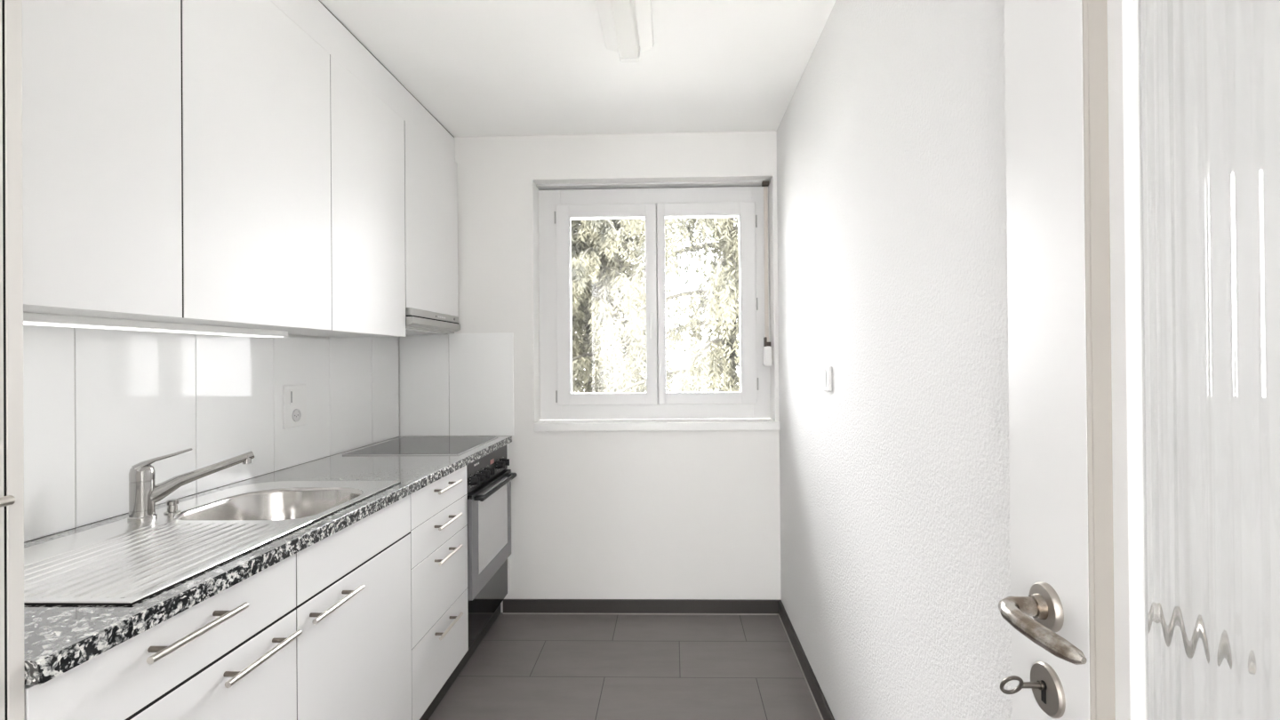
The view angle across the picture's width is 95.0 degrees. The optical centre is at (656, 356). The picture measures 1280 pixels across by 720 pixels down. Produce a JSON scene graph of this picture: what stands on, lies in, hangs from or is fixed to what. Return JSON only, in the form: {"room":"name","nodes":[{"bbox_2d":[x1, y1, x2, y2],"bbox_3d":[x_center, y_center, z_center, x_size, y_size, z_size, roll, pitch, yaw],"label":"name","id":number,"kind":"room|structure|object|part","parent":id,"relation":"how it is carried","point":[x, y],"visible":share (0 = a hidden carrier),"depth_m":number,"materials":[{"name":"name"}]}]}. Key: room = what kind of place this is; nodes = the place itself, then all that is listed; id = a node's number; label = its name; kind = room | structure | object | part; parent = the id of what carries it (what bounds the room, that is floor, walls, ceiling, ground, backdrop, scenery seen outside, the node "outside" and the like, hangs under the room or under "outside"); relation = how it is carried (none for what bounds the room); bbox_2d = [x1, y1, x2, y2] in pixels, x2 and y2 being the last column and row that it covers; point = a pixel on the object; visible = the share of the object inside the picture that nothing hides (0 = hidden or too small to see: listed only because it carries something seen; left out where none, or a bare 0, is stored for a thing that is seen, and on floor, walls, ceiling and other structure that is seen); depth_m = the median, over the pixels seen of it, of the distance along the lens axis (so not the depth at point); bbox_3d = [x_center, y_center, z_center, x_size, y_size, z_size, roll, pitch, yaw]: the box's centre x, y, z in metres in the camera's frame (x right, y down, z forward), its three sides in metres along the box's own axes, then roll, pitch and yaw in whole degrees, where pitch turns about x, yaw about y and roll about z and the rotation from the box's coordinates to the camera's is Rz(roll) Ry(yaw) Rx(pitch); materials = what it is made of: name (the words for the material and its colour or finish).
{"room":"kitchen","nodes":[
{"label":"kitchen","id":0,"kind":"room"},
{"bbox_2d":[288,334,328,338],"bbox_3d":[-1.521,0.079,-0.600,0.200,2.430,7.720,0,0,2],"label":"wall","id":1,"kind":"structure","parent":0,"point":[289,335],"depth_m":2.26,"materials":[{"name":"white paint"}]},
{"bbox_2d":[22,0,183,318],"bbox_3d":[-1.231,-0.538,1.054,0.298,0.900,0.561,0,0,2],"label":"upper cabinet","id":2,"kind":"object","parent":1,"relation":"attached to","point":[102,124],"visible":0.93,"depth_m":1.14,"materials":[{"name":"white laminate"}]},
{"bbox_3d":[-1.238,-0.089,1.052,0.272,0.003,0.557,0,0,2],"label":"panel","id":3,"kind":"part","parent":2,"relation":"part of","materials":[{"name":"white laminate"}]},
{"bbox_2d":[23,324,399,542],"bbox_3d":[-1.350,0.148,1.889,0.006,0.507,2.220,0,0,2],"label":"backsplash","id":4,"kind":"structure","parent":1,"relation":"attached to","point":[99,404],"depth_m":1.65,"materials":[{"name":"white"}]},
{"bbox_3d":[-1.372,0.160,1.076,0.005,0.477,0.593,0,0,2],"label":"panel","id":5,"kind":"part","parent":4,"relation":"part of","materials":[{"name":"white"}]},
{"bbox_3d":[-1.359,0.162,1.548,0.005,0.477,0.346,0,0,2],"label":"panel","id":6,"kind":"part","parent":4,"relation":"part of","materials":[{"name":"white"}]},
{"bbox_3d":[-1.350,0.163,1.889,0.005,0.477,0.334,0,0,2],"label":"panel","id":7,"kind":"part","parent":4,"relation":"part of","materials":[{"name":"white"}]},
{"bbox_2d":[282,384,306,429],"bbox_3d":[-1.333,0.181,2.163,0.014,0.155,0.125,0,0,2],"label":"wall socket","id":8,"kind":"object","parent":4,"relation":"attached to","point":[294,396],"visible":1,"depth_m":2.15,"materials":[{"name":"white plastic"}]},
{"bbox_2d":[289,388,303,404],"bbox_3d":[-1.329,0.145,2.163,0.003,0.056,0.071,0,0,2],"label":"rocker switch","id":9,"kind":"object","parent":8,"relation":"attached to","point":[296,395],"depth_m":2.16,"materials":[{"name":"white plastic"}]},
{"bbox_3d":[-1.341,0.164,2.225,0.005,0.477,0.334,0,0,2],"label":"panel","id":10,"kind":"part","parent":4,"relation":"part of","materials":[{"name":"white"}]},
{"bbox_3d":[-1.332,0.151,2.562,0.005,0.507,0.335,0,0,2],"label":"panel","id":11,"kind":"part","parent":4,"relation":"part of","materials":[{"name":"white"}]},
{"bbox_3d":[-1.324,0.152,2.864,0.005,0.507,0.266,0,0,2],"label":"panel","id":12,"kind":"part","parent":4,"relation":"part of","materials":[{"name":"white"}]},
{"bbox_2d":[114,0,332,330],"bbox_3d":[-1.215,-0.536,1.623,0.298,0.900,0.581,0,0,2],"label":"upper cabinet","id":13,"kind":"object","parent":1,"relation":"attached to","point":[256,86],"visible":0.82,"depth_m":1.56,"materials":[{"name":"white"}]},
{"bbox_2d":[23,312,287,337],"bbox_3d":[-1.263,-0.076,1.362,0.073,0.021,1.135,0,0,2],"label":"light","id":14,"kind":"object","parent":13,"relation":"attached to","point":[28,318],"visible":1,"depth_m":1.39,"materials":[{"name":"white plastic"}]},
{"bbox_2d":[23,321,283,337],"bbox_3d":[-1.263,-0.067,1.362,0.061,0.003,1.105,0,0,2],"label":"diffuser","id":15,"kind":"object","parent":14,"relation":"attached to","point":[144,326],"depth_m":1.47,"materials":[{"name":"white plastic"}]},
{"bbox_3d":[-1.223,-0.087,1.621,0.272,0.003,0.578,0,0,2],"label":"panel","id":16,"kind":"part","parent":13,"relation":"part of","materials":[{"name":"white"}]},
{"bbox_3d":[-1.076,-0.537,1.619,0.019,0.900,0.576,0,0,2],"label":"door","id":17,"kind":"part","parent":13,"relation":"part of","materials":[{"name":"white laminate"}]},
{"bbox_2d":[286,55,405,337],"bbox_3d":[-1.200,-0.533,2.176,0.298,0.900,0.527,0,0,2],"label":"upper cabinet","id":18,"kind":"object","parent":1,"relation":"attached to","point":[368,219],"visible":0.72,"depth_m":2.12,"materials":[{"name":"white laminate"}]},
{"bbox_3d":[-1.208,-0.085,2.175,0.272,0.003,0.526,0,0,2],"label":"panel","id":19,"kind":"part","parent":18,"relation":"part of","materials":[{"name":"white"}]},
{"bbox_3d":[-1.061,-0.535,2.172,0.019,0.900,0.524,0,0,2],"label":"door","id":20,"kind":"part","parent":18,"relation":"part of","materials":[{"name":"white"}]},
{"bbox_2d":[404,120,458,328],"bbox_3d":[-1.175,-0.548,2.717,0.320,0.866,0.560,0,0,2],"label":"upper cabinet","id":21,"kind":"object","parent":1,"relation":"attached to","point":[430,175],"visible":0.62,"depth_m":2.66,"materials":[{"name":"white laminate"}]},
{"bbox_2d":[405,307,460,335],"bbox_3d":[-1.167,-0.159,2.716,0.318,0.090,0.550,0,0,2],"label":"hood","id":22,"kind":"object","parent":21,"relation":"attached to","point":[419,322],"visible":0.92,"depth_m":2.67,"materials":[{"name":"silver metal"}]},
{"bbox_2d":[319,0,836,136],"bbox_3d":[-0.462,-1.195,-0.623,2.340,0.100,7.720,0,0,2],"label":"ceiling","id":23,"kind":"structure","parent":0,"point":[480,68],"depth_m":2.26,"materials":[{"name":"white paint"}]},
{"bbox_2d":[270,0,454,160],"bbox_3d":[-1.213,-1.057,1.891,0.297,0.143,2.231,0,0,2],"label":"fascia","id":24,"kind":"object","parent":23,"relation":"attached to","point":[313,17],"visible":0.44,"depth_m":2.11,"materials":[{"name":"white"}]},
{"bbox_2d":[595,0,654,63],"bbox_3d":[-0.115,-1.102,1.519,0.178,0.075,1.222,0,0,2],"label":"ceiling light","id":25,"kind":"object","parent":23,"relation":"attached to","point":[627,26],"visible":1,"depth_m":1.94,"materials":[{"name":"white plastic"}]},
{"bbox_2d":[609,0,639,58],"bbox_3d":[-0.115,-1.088,1.508,0.076,0.042,1.170,0,0,2],"label":"diffuser","id":26,"kind":"object","parent":25,"relation":"attached to","point":[624,14],"depth_m":1.92,"materials":[{"name":"white plastic"}]},
{"bbox_2d":[398,131,780,612],"bbox_3d":[-0.351,0.084,3.105,1.940,2.430,0.250,0,0,2],"label":"wall","id":27,"kind":"structure","parent":0,"point":[691,514],"depth_m":2.98,"materials":[{"name":"white paint"}]},
{"bbox_2d":[399,333,513,436],"bbox_3d":[-1.022,0.142,2.995,0.587,0.524,0.006,0,0,2],"label":"backsplash","id":28,"kind":"structure","parent":27,"relation":"attached to","point":[452,384],"depth_m":2.99,"materials":[{"name":"white"}]},
{"bbox_3d":[-1.188,0.143,2.999,0.253,0.523,0.006,0,0,2],"label":"panel","id":29,"kind":"part","parent":28,"relation":"part of","materials":[{"name":"white"}]},
{"bbox_3d":[-0.894,0.141,2.992,0.330,0.523,0.006,0,0,2],"label":"panel","id":30,"kind":"part","parent":28,"relation":"part of","materials":[{"name":"white"}]},
{"bbox_2d":[502,599,781,615],"bbox_3d":[-0.078,1.261,2.960,1.407,0.070,0.017,0,0,2],"label":"baseboard","id":31,"kind":"structure","parent":27,"relation":"attached to","point":[510,606],"depth_m":2.96,"materials":[{"name":"grey"}]},
{"bbox_2d":[534,180,779,431],"bbox_3d":[-0.005,-0.268,3.086,1.241,1.282,0.272,0,0,2],"label":"window","id":32,"kind":"structure","parent":27,"relation":"in","point":[657,409],"depth_m":3.09,"materials":[{"name":"white paint"}]},
{"bbox_3d":[-0.263,-0.277,3.124,0.530,1.061,0.061,0,0,2],"label":"sash","id":33,"kind":"part","parent":32,"relation":"part of","materials":[{"name":"white paint"}]},
{"bbox_3d":[-0.027,-0.164,3.067,0.016,0.140,0.040,0,0,2],"label":"handle","id":34,"kind":"part","parent":32,"relation":"part of","materials":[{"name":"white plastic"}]},
{"bbox_3d":[0.000,0.351,3.024,1.239,0.042,0.152,0,0,2],"label":"sill","id":35,"kind":"part","parent":32,"relation":"part of","materials":[{"name":"white paint"}]},
{"bbox_3d":[0.264,-0.281,3.110,0.516,1.061,0.061,0,0,2],"label":"sash","id":36,"kind":"part","parent":32,"relation":"part of","materials":[{"name":"white paint"}]},
{"bbox_2d":[761,180,772,366],"bbox_3d":[0.566,-0.429,3.007,0.040,0.951,0.060,0,0,2],"label":"strap","id":37,"kind":"object","parent":32,"relation":"attached to","point":[767,349],"visible":1,"depth_m":3.02,"materials":[{"name":"grey fabric"}]},
{"bbox_2d":[428,612,821,719],"bbox_3d":[-0.441,1.335,-0.633,2.340,0.100,7.720,0,0,2],"label":"floor","id":38,"kind":"structure","parent":0,"point":[526,667],"depth_m":2.40,"materials":[{"name":"grey tile"}]},
{"bbox_2d":[0,0,24,719],"bbox_3d":[-1.089,0.081,0.458,0.603,2.428,0.618,0,0,2],"label":"tall cabinet","id":39,"kind":"object","parent":38,"relation":"on","point":[12,437],"visible":1,"depth_m":0.74,"materials":[{"name":"white"}]},
{"bbox_3d":[-0.838,0.029,0.441,0.019,2.314,0.593,0,0,2],"label":"door","id":40,"kind":"part","parent":39,"relation":"part of","materials":[{"name":"white"}]},
{"bbox_3d":[-0.788,0.174,0.612,0.012,0.012,0.202,0,0,2],"label":"handle","id":41,"kind":"part","parent":39,"relation":"part of","materials":[{"name":"silver metal"}]},
{"bbox_2d":[24,552,302,719],"bbox_3d":[-1.068,0.811,1.038,0.600,0.761,0.548,0,0,2],"label":"base cabinet","id":42,"kind":"object","parent":38,"relation":"on","point":[231,654],"visible":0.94,"depth_m":1.04,"materials":[{"name":"white"}]},
{"bbox_3d":[-0.797,0.468,0.939,0.029,0.010,0.010,0,0,2],"label":"handle post","id":43,"kind":"part","parent":42,"relation":"part of","materials":[{"name":"silver metal"}]},
{"bbox_3d":[-0.777,0.468,1.004,0.012,0.012,0.203,0,0,2],"label":"handle","id":44,"kind":"part","parent":42,"relation":"part of","materials":[{"name":"silver metal"}]},
{"bbox_3d":[-0.815,0.873,1.030,0.019,0.625,0.543,0,0,2],"label":"door","id":45,"kind":"part","parent":42,"relation":"part of","materials":[{"name":"white"}]},
{"bbox_3d":[-0.793,0.469,1.071,0.029,0.010,0.010,0,0,2],"label":"handle post","id":46,"kind":"part","parent":42,"relation":"part of","materials":[{"name":"silver metal"}]},
{"bbox_3d":[-0.791,0.593,1.095,0.029,0.010,0.010,0,0,2],"label":"handle post","id":47,"kind":"part","parent":42,"relation":"part of","materials":[{"name":"silver metal"}]},
{"bbox_3d":[-0.772,0.593,1.161,0.012,0.012,0.203,0,0,2],"label":"handle","id":48,"kind":"part","parent":42,"relation":"part of","materials":[{"name":"silver metal"}]},
{"bbox_2d":[24,435,511,685],"bbox_3d":[-1.059,0.416,1.882,0.584,0.031,2.232,0,0,2],"label":"countertop","id":49,"kind":"structure","parent":42,"relation":"on","point":[58,639],"depth_m":1.12,"materials":[{"name":"stone"}]},
{"bbox_2d":[127,448,254,521],"bbox_3d":[-1.190,0.315,1.512,0.055,0.161,0.263,-1,0,42],"label":"mixer tap","id":50,"kind":"object","parent":49,"relation":"on","point":[144,493],"visible":1,"depth_m":1.44,"materials":[{"name":"silver metal"}]},
{"bbox_3d":[-1.233,0.257,1.465,0.036,0.043,0.118,-1,0,42],"label":"lever","id":51,"kind":"part","parent":50,"relation":"part of","materials":[{"name":"silver metal"}]},
{"bbox_3d":[-1.182,0.313,1.522,0.045,0.107,0.238,-1,0,42],"label":"spout","id":52,"kind":"part","parent":50,"relation":"part of","materials":[{"name":"silver metal"}]},
{"bbox_2d":[24,480,400,605],"bbox_3d":[-1.062,0.457,1.405,0.484,0.194,0.938,0,0,2],"label":"sink","id":53,"kind":"object","parent":49,"relation":"in","point":[122,562],"visible":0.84,"depth_m":1.25,"materials":[{"name":"silver metal"}]},
{"bbox_3d":[-1.229,0.379,1.488,0.034,0.034,0.034,0,0,2],"label":"waste knob","id":54,"kind":"part","parent":53,"relation":"part of","materials":[{"name":"silver metal"}]},
{"bbox_3d":[-1.026,0.474,1.593,0.371,0.160,0.362,0,0,2],"label":"bowl","id":55,"kind":"part","parent":53,"relation":"part of","materials":[{"name":"silver metal"}]},
{"bbox_2d":[342,436,497,455],"bbox_3d":[-1.040,0.401,2.666,0.482,0.005,0.541,0,0,2],"label":"cooktop","id":56,"kind":"object","parent":49,"relation":"in","point":[414,445],"visible":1,"depth_m":2.61,"materials":[{"name":"black glass"}]},
{"bbox_3d":[-0.788,0.593,1.227,0.029,0.010,0.010,0,0,2],"label":"handle post","id":57,"kind":"part","parent":42,"relation":"part of","materials":[{"name":"silver metal"}]},
{"bbox_2d":[296,494,412,719],"bbox_3d":[-1.053,0.813,1.597,0.600,0.761,0.572,0,0,2],"label":"base cabinet","id":58,"kind":"object","parent":38,"relation":"on","point":[354,584],"visible":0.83,"depth_m":1.56,"materials":[{"name":"white laminate"}]},
{"bbox_3d":[-0.784,0.596,1.353,0.029,0.010,0.010,0,0,2],"label":"handle post","id":59,"kind":"part","parent":58,"relation":"part of","materials":[{"name":"silver metal"}]},
{"bbox_3d":[-0.765,0.596,1.419,0.012,0.012,0.203,0,0,2],"label":"handle","id":60,"kind":"part","parent":58,"relation":"part of","materials":[{"name":"silver metal"}]},
{"bbox_3d":[-0.781,0.596,1.485,0.029,0.010,0.010,0,0,2],"label":"handle post","id":61,"kind":"part","parent":58,"relation":"part of","materials":[{"name":"silver metal"}]},
{"bbox_2d":[410,465,468,719],"bbox_3d":[-1.038,0.816,2.138,0.600,0.761,0.514,0,0,2],"label":"base cabinet","id":62,"kind":"object","parent":38,"relation":"on","point":[439,508],"visible":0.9,"depth_m":2.08,"materials":[{"name":"white laminate"}]},
{"bbox_3d":[-0.787,0.620,2.132,0.019,0.122,0.511,0,0,2],"label":"drawer","id":63,"kind":"part","parent":62,"relation":"part of","materials":[{"name":"white"}]},
{"bbox_3d":[-0.788,0.495,2.133,0.019,0.123,0.511,0,0,2],"label":"drawer","id":64,"kind":"part","parent":62,"relation":"part of","materials":[{"name":"white"}]},
{"bbox_3d":[-0.786,0.810,2.131,0.019,0.254,0.511,0,0,2],"label":"drawer","id":65,"kind":"part","parent":62,"relation":"part of","materials":[{"name":"white"}]},
{"bbox_3d":[-0.783,1.065,2.130,0.019,0.253,0.511,0,0,2],"label":"drawer","id":66,"kind":"part","parent":62,"relation":"part of","materials":[{"name":"white"}]},
{"bbox_3d":[-0.746,0.597,2.127,0.012,0.012,0.203,0,0,2],"label":"handle","id":67,"kind":"part","parent":62,"relation":"part of","materials":[{"name":"silver metal"}]},
{"bbox_3d":[-0.747,0.470,2.127,0.012,0.012,0.203,0,0,2],"label":"handle","id":68,"kind":"part","parent":62,"relation":"part of","materials":[{"name":"silver metal"}]},
{"bbox_3d":[-0.745,0.717,2.126,0.012,0.012,0.203,0,0,2],"label":"handle","id":69,"kind":"part","parent":62,"relation":"part of","materials":[{"name":"silver metal"}]},
{"bbox_3d":[-0.743,0.974,2.125,0.012,0.012,0.203,0,0,2],"label":"handle","id":70,"kind":"part","parent":62,"relation":"part of","materials":[{"name":"silver metal"}]},
{"bbox_2d":[419,604,500,719],"bbox_3d":[-0.832,1.246,1.872,0.015,0.104,2.231,0,0,2],"label":"plinth","id":71,"kind":"object","parent":38,"relation":"on","point":[434,704],"visible":0.4,"depth_m":2.40,"materials":[{"name":"grey"}]},
{"bbox_2d":[466,443,516,648],"bbox_3d":[-1.010,0.817,2.695,0.611,0.763,0.598,0,0,2],"label":"oven","id":72,"kind":"object","parent":38,"relation":"on","point":[488,479],"depth_m":2.61,"materials":[{"name":"black glass"}]},
{"bbox_3d":[-0.754,0.518,2.444,0.032,0.042,0.042,0,0,2],"label":"knob","id":73,"kind":"part","parent":72,"relation":"part of","materials":[{"name":"black plastic"}]},
{"bbox_3d":[-0.752,0.518,2.514,0.032,0.042,0.042,0,0,2],"label":"knob","id":74,"kind":"part","parent":72,"relation":"part of","materials":[{"name":"black plastic"}]},
{"bbox_3d":[-0.750,0.518,2.584,0.032,0.042,0.042,0,0,2],"label":"knob","id":75,"kind":"part","parent":72,"relation":"part of","materials":[{"name":"black plastic"}]},
{"bbox_3d":[-0.775,0.499,2.680,0.022,0.128,0.577,0,0,2],"label":"control panel","id":76,"kind":"part","parent":72,"relation":"part of","materials":[{"name":"black metal"}]},
{"bbox_3d":[-0.770,1.098,2.678,0.019,0.194,0.575,0,0,2],"label":"panel","id":77,"kind":"part","parent":72,"relation":"part of","materials":[{"name":"black ceramic"}]},
{"bbox_3d":[-0.763,0.782,2.679,0.038,0.427,0.575,0,0,2],"label":"oven door","id":78,"kind":"part","parent":72,"relation":"part of","materials":[{"name":"grey glass"}]},
{"bbox_3d":[-0.764,0.576,2.680,0.038,0.018,0.575,0,0,2],"label":"door rail","id":79,"kind":"part","parent":72,"relation":"part of","materials":[{"name":"black plastic"}]},
{"bbox_3d":[-0.749,0.519,2.654,0.032,0.042,0.042,0,0,2],"label":"knob","id":80,"kind":"part","parent":72,"relation":"part of","materials":[{"name":"black plastic"}]},
{"bbox_3d":[-0.727,0.589,2.679,0.040,0.020,0.525,0,0,2],"label":"door handle","id":81,"kind":"part","parent":72,"relation":"part of","materials":[{"name":"black plastic"}]},
{"bbox_3d":[-0.744,0.519,2.814,0.032,0.042,0.042,0,0,2],"label":"knob","id":82,"kind":"part","parent":72,"relation":"part of","materials":[{"name":"black plastic"}]},
{"bbox_3d":[-0.742,0.520,2.889,0.032,0.042,0.042,0,0,2],"label":"knob","id":83,"kind":"part","parent":72,"relation":"part of","materials":[{"name":"black plastic"}]},
{"bbox_3d":[-0.811,0.816,2.981,0.115,0.763,0.018,0,0,2],"label":"filler strip","id":84,"kind":"part","parent":72,"relation":"part of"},
{"bbox_2d":[776,0,1012,719],"bbox_3d":[0.688,0.071,1.952,0.200,2.430,2.500,0,0,2],"label":"wall","id":85,"kind":"structure","parent":0,"point":[892,209],"depth_m":1.39,"materials":[{"name":"white paint"}]},
{"bbox_2d":[777,600,834,719],"bbox_3d":[0.586,1.251,1.819,0.017,0.070,2.238,0,0,2],"label":"baseboard","id":86,"kind":"structure","parent":85,"relation":"attached to","point":[820,700],"depth_m":2.35,"materials":[{"name":"grey"}]},
{"bbox_2d":[819,365,831,391],"bbox_3d":[0.582,0.073,2.027,0.016,0.084,0.115,0,0,2],"label":"light switch","id":87,"kind":"object","parent":85,"relation":"attached to","point":[825,372],"visible":1,"depth_m":2.00,"materials":[{"name":"white plastic"}]},
{"bbox_3d":[0.584,0.056,-1.907,0.200,2.430,5.220,0,0,2],"label":"wall","id":88,"kind":"structure","parent":0,"visible":0},
{"bbox_2d":[998,0,1279,719],"bbox_3d":[0.433,0.260,0.287,0.161,2.027,0.820,0,0,2],"label":"door","id":89,"kind":"structure","parent":88,"relation":"in","point":[1143,136],"depth_m":0.54,"materials":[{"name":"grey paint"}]},
{"bbox_2d":[1000,675,1045,694],"bbox_3d":[0.392,0.352,0.628,0.048,0.025,0.015,0,0,2],"label":"key","id":90,"kind":"object","parent":89,"relation":"in","point":[1038,684],"visible":1,"depth_m":0.63,"materials":[{"name":"grey metal"}]},
{"bbox_3d":[0.386,0.268,0.581,0.052,0.027,0.123,0,0,2],"label":"lever","id":91,"kind":"part","parent":89,"relation":"part of","materials":[{"name":"silver metal"}]},
{"bbox_3d":[0.433,0.260,0.287,0.045,2.027,0.820,0,0,2],"label":"frame","id":92,"kind":"part","parent":89,"relation":"part of","materials":[{"name":"white paint"}]},
{"bbox_3d":[0.438,0.190,0.564,0.040,1.665,0.005,0,0,2],"label":"moulding","id":93,"kind":"part","parent":89,"relation":"part of","materials":[{"name":"grey paint"}]},
{"bbox_3d":[0.443,0.189,0.287,0.007,1.661,0.506,0,0,2],"label":"reeded glass pane","id":94,"kind":"part","parent":89,"relation":"part of","materials":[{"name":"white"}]},
{"label":"outside","id":95,"kind":"structure","parent":0,"visible":0},
{"bbox_3d":[0.691,4.477,24.258,50.000,0.200,41.430,0,0,2],"label":"ground","id":96,"kind":"structure","parent":95,"visible":0},
{"bbox_2d":[544,218,685,420],"bbox_3d":[-1.545,-1.393,14.590,5.794,11.503,5.517,-1,0,23],"label":"conifer tree","id":97,"kind":"object","parent":96,"relation":"on","point":[599,261],"visible":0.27,"depth_m":14.09,"materials":[{"name":"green plant"}]},
{"bbox_2d":[596,217,740,419],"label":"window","id":98,"kind":"structure","parent":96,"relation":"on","point":[719,302],"depth_m":8.01,"materials":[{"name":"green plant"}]}
]}

